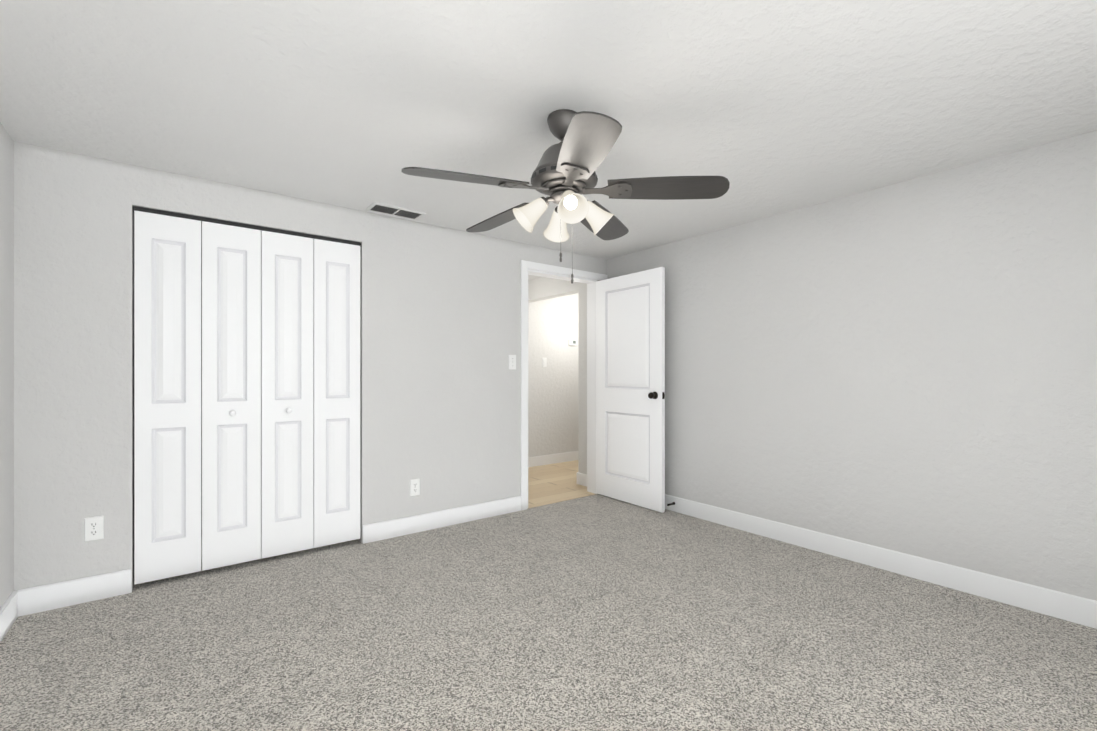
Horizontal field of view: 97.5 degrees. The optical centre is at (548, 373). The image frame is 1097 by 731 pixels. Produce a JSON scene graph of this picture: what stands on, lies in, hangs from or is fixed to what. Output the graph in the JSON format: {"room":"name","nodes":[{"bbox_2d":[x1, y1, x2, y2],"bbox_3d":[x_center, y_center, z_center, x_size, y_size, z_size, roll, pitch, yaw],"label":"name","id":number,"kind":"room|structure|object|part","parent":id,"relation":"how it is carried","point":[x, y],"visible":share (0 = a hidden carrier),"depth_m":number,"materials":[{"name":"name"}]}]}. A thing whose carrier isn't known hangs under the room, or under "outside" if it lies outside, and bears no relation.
{"room":"empty bedroom","nodes":[
{"label":"empty bedroom","id":0,"kind":"room"},
{"bbox_2d":[0,122,13,607],"bbox_3d":[-1.315,0.026,0.630,0.120,2.190,4.150,0,0,-38],"label":"wall","id":1,"kind":"structure","parent":0,"point":[6,365],"depth_m":2.12,"materials":[{"name":"paint"}]},
{"bbox_2d":[0,591,17,642],"bbox_3d":[-1.262,1.063,0.671,0.014,0.115,3.910,0,0,-38],"label":"baseboard","id":2,"kind":"structure","parent":1,"relation":"attached to","point":[8,615],"depth_m":2.10,"materials":[{"name":"white"}]},
{"bbox_2d":[0,590,15,612],"bbox_3d":[-1.264,1.004,0.670,0.008,0.004,3.910,0,0,-38],"label":"cap","id":3,"kind":"object","parent":2,"relation":"on","point":[7,601],"visible":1,"depth_m":2.12,"materials":[{"name":"white"}]},
{"bbox_2d":[132,539,361,591],"bbox_3d":[-1.910,1.145,3.115,1.747,0.050,0.750,0,0,-38],"label":"floor","id":4,"kind":"structure","parent":0,"point":[175,579],"depth_m":2.80,"materials":[{"name":"carpet"}]},
{"bbox_2d":[14,141,596,590],"bbox_3d":[-1.042,0.025,3.386,3.680,2.190,0.120,0,0,-38],"label":"wall","id":5,"kind":"structure","parent":0,"point":[73,340],"depth_m":2.61,"materials":[{"name":"paint"}]},
{"bbox_2d":[17,570,131,616],"bbox_3d":[-2.289,1.063,2.339,0.397,0.115,0.014,0,0,-38],"label":"baseboard","id":6,"kind":"structure","parent":5,"relation":"attached to","point":[45,598],"depth_m":2.32,"materials":[{"name":"white"}]},
{"bbox_2d":[18,569,131,590],"bbox_3d":[-2.291,1.003,2.342,0.397,0.004,0.008,0,0,-38],"label":"cap","id":7,"kind":"object","parent":6,"relation":"on","point":[74,580],"visible":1,"depth_m":2.33,"materials":[{"name":"white wood"}]},
{"bbox_2d":[84,515,103,541],"bbox_3d":[-2.245,0.767,2.377,0.072,0.118,0.009,0,0,-38],"label":"electrical outlet","id":8,"kind":"object","parent":5,"relation":"attached to","point":[94,528],"visible":1,"depth_m":2.38,"materials":[{"name":"white plastic"}]},
{"bbox_2d":[133,206,360,246],"bbox_3d":[-1.701,-0.849,2.843,1.143,0.029,0.035,0,0,-38],"label":"track","id":9,"kind":"object","parent":5,"relation":"attached to","point":[174,214],"visible":0.71,"depth_m":2.76,"materials":[{"name":"black"}]},
{"bbox_2d":[134,210,359,584],"bbox_3d":[-1.688,0.125,2.827,1.131,1.930,0.060,0,0,-38],"label":"bifold closet door","id":10,"kind":"structure","parent":9,"relation":"hanging from","point":[280,394],"depth_m":2.77,"materials":[{"name":"white wood"}]},
{"bbox_3d":[-1.791,0.225,2.728,0.034,0.034,0.030,0,0,-38],"label":"knob","id":11,"kind":"part","parent":10,"relation":"part of","materials":[{"name":"white plastic"}]},
{"bbox_2d":[410,478,419,495],"bbox_3d":[-0.939,0.803,3.384,0.072,0.118,0.009,0,0,-38],"label":"electrical outlet","id":12,"kind":"object","parent":5,"relation":"attached to","point":[414,487],"visible":1,"depth_m":3.38,"materials":[{"name":"white plastic"}]},
{"bbox_2d":[363,496,520,543],"bbox_3d":[-0.724,1.063,3.547,1.256,0.115,0.014,0,0,-38],"label":"baseboard","id":13,"kind":"structure","parent":5,"relation":"attached to","point":[395,528],"depth_m":3.48,"materials":[{"name":"white wood"}]},
{"bbox_2d":[363,496,519,525],"bbox_3d":[-0.725,1.003,3.550,1.256,0.004,0.008,0,0,-38],"label":"cap","id":14,"kind":"object","parent":13,"relation":"on","point":[438,511],"visible":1,"depth_m":3.49,"materials":[{"name":"white wood"}]},
{"bbox_2d":[509,355,515,368],"bbox_3d":[-0.286,-0.090,3.881,0.072,0.118,0.020,0,0,-38],"label":"light switch","id":15,"kind":"object","parent":5,"relation":"attached to","point":[512,361],"visible":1,"depth_m":3.88,"materials":[{"name":"white plastic"}]},
{"bbox_2d":[521,260,607,509],"bbox_3d":[0.127,0.097,4.278,0.979,2.045,0.136,0,0,-38],"label":"door frame","id":16,"kind":"structure","parent":5,"relation":"attached to","point":[591,387],"depth_m":4.25,"materials":[{"name":"white wood"}]},
{"bbox_2d":[596,267,664,512],"bbox_3d":[0.657,0.131,4.127,0.101,1.955,0.775,0,0,-37],"label":"door leaf","id":17,"kind":"structure","parent":16,"relation":"attached to","point":[630,377],"depth_m":4.09,"materials":[{"name":"white wood"}]},
{"bbox_3d":[0.833,0.178,3.862,0.066,0.062,0.062,0,0,-37],"label":"entry door knob","id":18,"kind":"part","parent":17,"relation":"part of","materials":[{"name":"black metal"}]},
{"bbox_2d":[0,494,1096,730],"bbox_3d":[0.273,1.145,1.780,4.040,0.050,4.030,0,0,-38],"label":"floor carpet","id":19,"kind":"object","parent":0,"point":[598,612],"visible":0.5,"depth_m":1.99,"materials":[{"name":"grey carpet"}]},
{"bbox_2d":[0,0,1096,279],"bbox_3d":[0.587,-1.120,2.994,6.020,0.100,5.570,0,0,-38],"label":"ceiling","id":20,"kind":"structure","parent":0,"point":[766,108],"depth_m":1.83,"materials":[{"name":"paint"}]},
{"bbox_2d":[365,202,425,219],"bbox_3d":[-1.005,-1.066,3.175,0.350,0.013,0.175,0,0,-38],"label":"ceiling vent","id":21,"kind":"object","parent":20,"relation":"in","point":[391,210],"visible":0.98,"depth_m":3.16,"materials":[{"name":"white metal"}]},
{"bbox_2d":[401,109,729,282],"bbox_3d":[0.029,-0.722,2.035,1.256,0.696,1.238,0,0,-38],"label":"ceiling fan","id":22,"kind":"object","parent":20,"relation":"hanging from","point":[564,177],"visible":1,"depth_m":1.92,"materials":[{"name":"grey metal"}]},
{"bbox_3d":[-0.315,-0.746,1.835,0.475,0.006,0.154,-3,13,-26],"label":"blade","id":23,"kind":"part","parent":22,"relation":"part of","materials":[{"name":"grey wood"}]},
{"bbox_3d":[-0.226,-0.746,2.323,0.154,0.006,0.475,-17,8,-43],"label":"blade","id":24,"kind":"part","parent":22,"relation":"part of","materials":[{"name":"grey wood"}]},
{"bbox_3d":[-0.064,-0.670,1.995,0.120,0.122,0.122,-42,6,-7],"label":"lamp shade","id":25,"kind":"part","parent":22,"relation":"part of","materials":[{"name":"white glass"}]},
{"bbox_2d":[541,197,548,206],"bbox_3d":[-0.021,-0.709,2.002,0.028,0.048,0.048,-42,6,-7],"label":"socket","id":26,"kind":"object","parent":22,"relation":"attached to","point":[544,201],"depth_m":1.98,"materials":[{"name":"white metal"}]},
{"bbox_3d":[0.043,-0.670,2.146,0.122,0.122,0.120,0,-42,-10],"label":"lamp shade","id":27,"kind":"part","parent":22,"relation":"part of","materials":[{"name":"white glass"}]},
{"bbox_3d":[0.051,-0.590,1.983,0.011,0.264,0.010,0,0,-38],"label":"chain","id":28,"kind":"part","parent":22,"relation":"part of","materials":[{"name":"silver metal"}]},
{"bbox_3d":[0.065,-0.861,2.017,0.276,0.165,0.276,0,0,-38],"label":"motor","id":29,"kind":"part","parent":22,"relation":"part of","materials":[{"name":"grey metal"}]},
{"bbox_3d":[0.087,-0.670,1.888,0.054,0.053,0.068,0,42,-10],"label":"bulb","id":30,"kind":"part","parent":22,"relation":"part of","materials":[{"name":"white glass"}]},
{"bbox_3d":[0.099,-0.548,2.003,0.011,0.348,0.010,0,0,-38],"label":"chain","id":31,"kind":"part","parent":22,"relation":"part of","materials":[{"name":"silver metal"}]},
{"bbox_3d":[0.087,-0.670,1.888,0.122,0.122,0.120,0,42,-10],"label":"lamp shade","id":32,"kind":"part","parent":22,"relation":"part of","materials":[{"name":"white glass"}]},
{"bbox_3d":[0.121,-0.746,1.599,0.154,0.006,0.475,12,1,-8],"label":"blade","id":33,"kind":"part","parent":22,"relation":"part of","materials":[{"name":"grey wood"}]},
{"bbox_3d":[0.194,-0.670,2.039,0.120,0.122,0.122,42,-6,-7],"label":"lamp shade","id":34,"kind":"part","parent":22,"relation":"part of","materials":[{"name":"white glass"}]},
{"label":"blade","id":35,"kind":"part","parent":22,"relation":"part of","materials":[{"name":"grey wood"}]},
{"bbox_3d":[0.480,-0.746,1.941,0.475,0.006,0.154,3,-11,10],"label":"blade","id":36,"kind":"part","parent":22,"relation":"part of","materials":[{"name":"grey wood"}]},
{"bbox_2d":[528,293,577,456],"bbox_3d":[-0.270,0.025,5.775,3.980,2.190,0.120,0,0,-38],"label":"wall","id":37,"kind":"structure","parent":0,"point":[552,395],"depth_m":5.96,"materials":[{"name":"paint"}]},
{"bbox_2d":[542,358,546,366],"bbox_3d":[-0.048,-0.130,5.864,0.072,0.118,0.010,0,0,-38],"label":"light switch","id":38,"kind":"object","parent":37,"relation":"attached to","point":[544,362],"visible":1,"depth_m":5.86,"materials":[{"name":"white plastic"}]},
{"bbox_2d":[528,451,577,466],"bbox_3d":[-0.229,1.058,5.722,3.980,0.115,0.014,0,0,-38],"label":"baseboard","id":39,"kind":"structure","parent":37,"relation":"attached to","point":[551,459],"depth_m":5.93,"materials":[{"name":"white wood"}]},
{"bbox_2d":[568,338,575,345],"bbox_3d":[0.305,-0.395,6.126,0.124,0.094,0.027,0,0,-38],"label":"thermostat","id":40,"kind":"object","parent":37,"relation":"attached to","point":[571,342],"visible":0.98,"depth_m":6.11,"materials":[{"name":"white plastic"}]},
{"bbox_2d":[528,460,594,507],"bbox_3d":[0.200,1.143,5.166,3.980,0.054,1.420,0,0,-38],"label":"floor","id":41,"kind":"structure","parent":0,"point":[552,483],"depth_m":4.83,"materials":[{"name":"brown wood"}]},
{"bbox_2d":[597,258,606,280],"bbox_3d":[0.463,0.025,4.547,0.120,2.190,0.120,0,0,-38],"label":"wall","id":42,"kind":"structure","parent":0,"point":[601,266],"depth_m":4.50,"materials":[{"name":"paint"}]},
{"bbox_2d":[528,130,1096,600],"bbox_3d":[1.391,0.025,3.539,0.120,2.190,5.450,0,0,-38],"label":"wall","id":43,"kind":"structure","parent":0,"point":[909,367],"depth_m":2.66,"materials":[{"name":"paint"}]},
{"bbox_2d":[577,472,586,486],"bbox_3d":[0.372,1.058,4.751,0.014,0.115,0.274,0,0,-38],"label":"baseboard","id":44,"kind":"structure","parent":43,"relation":"attached to","point":[581,479],"depth_m":4.78,"materials":[{"name":"white wood"}]},
{"bbox_2d":[665,495,1096,628],"bbox_3d":[1.742,1.063,2.976,0.014,0.115,3.890,0,0,-38],"label":"baseboard","id":45,"kind":"structure","parent":43,"relation":"attached to","point":[1059,605],"depth_m":2.63,"materials":[{"name":"white wood"}]},
{"bbox_2d":[665,494,1096,601],"bbox_3d":[1.744,1.003,2.978,0.008,0.004,3.890,0,0,-38],"label":"cap","id":46,"kind":"object","parent":45,"relation":"on","point":[902,553],"visible":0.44,"depth_m":2.63,"materials":[{"name":"white wood"}]}
]}

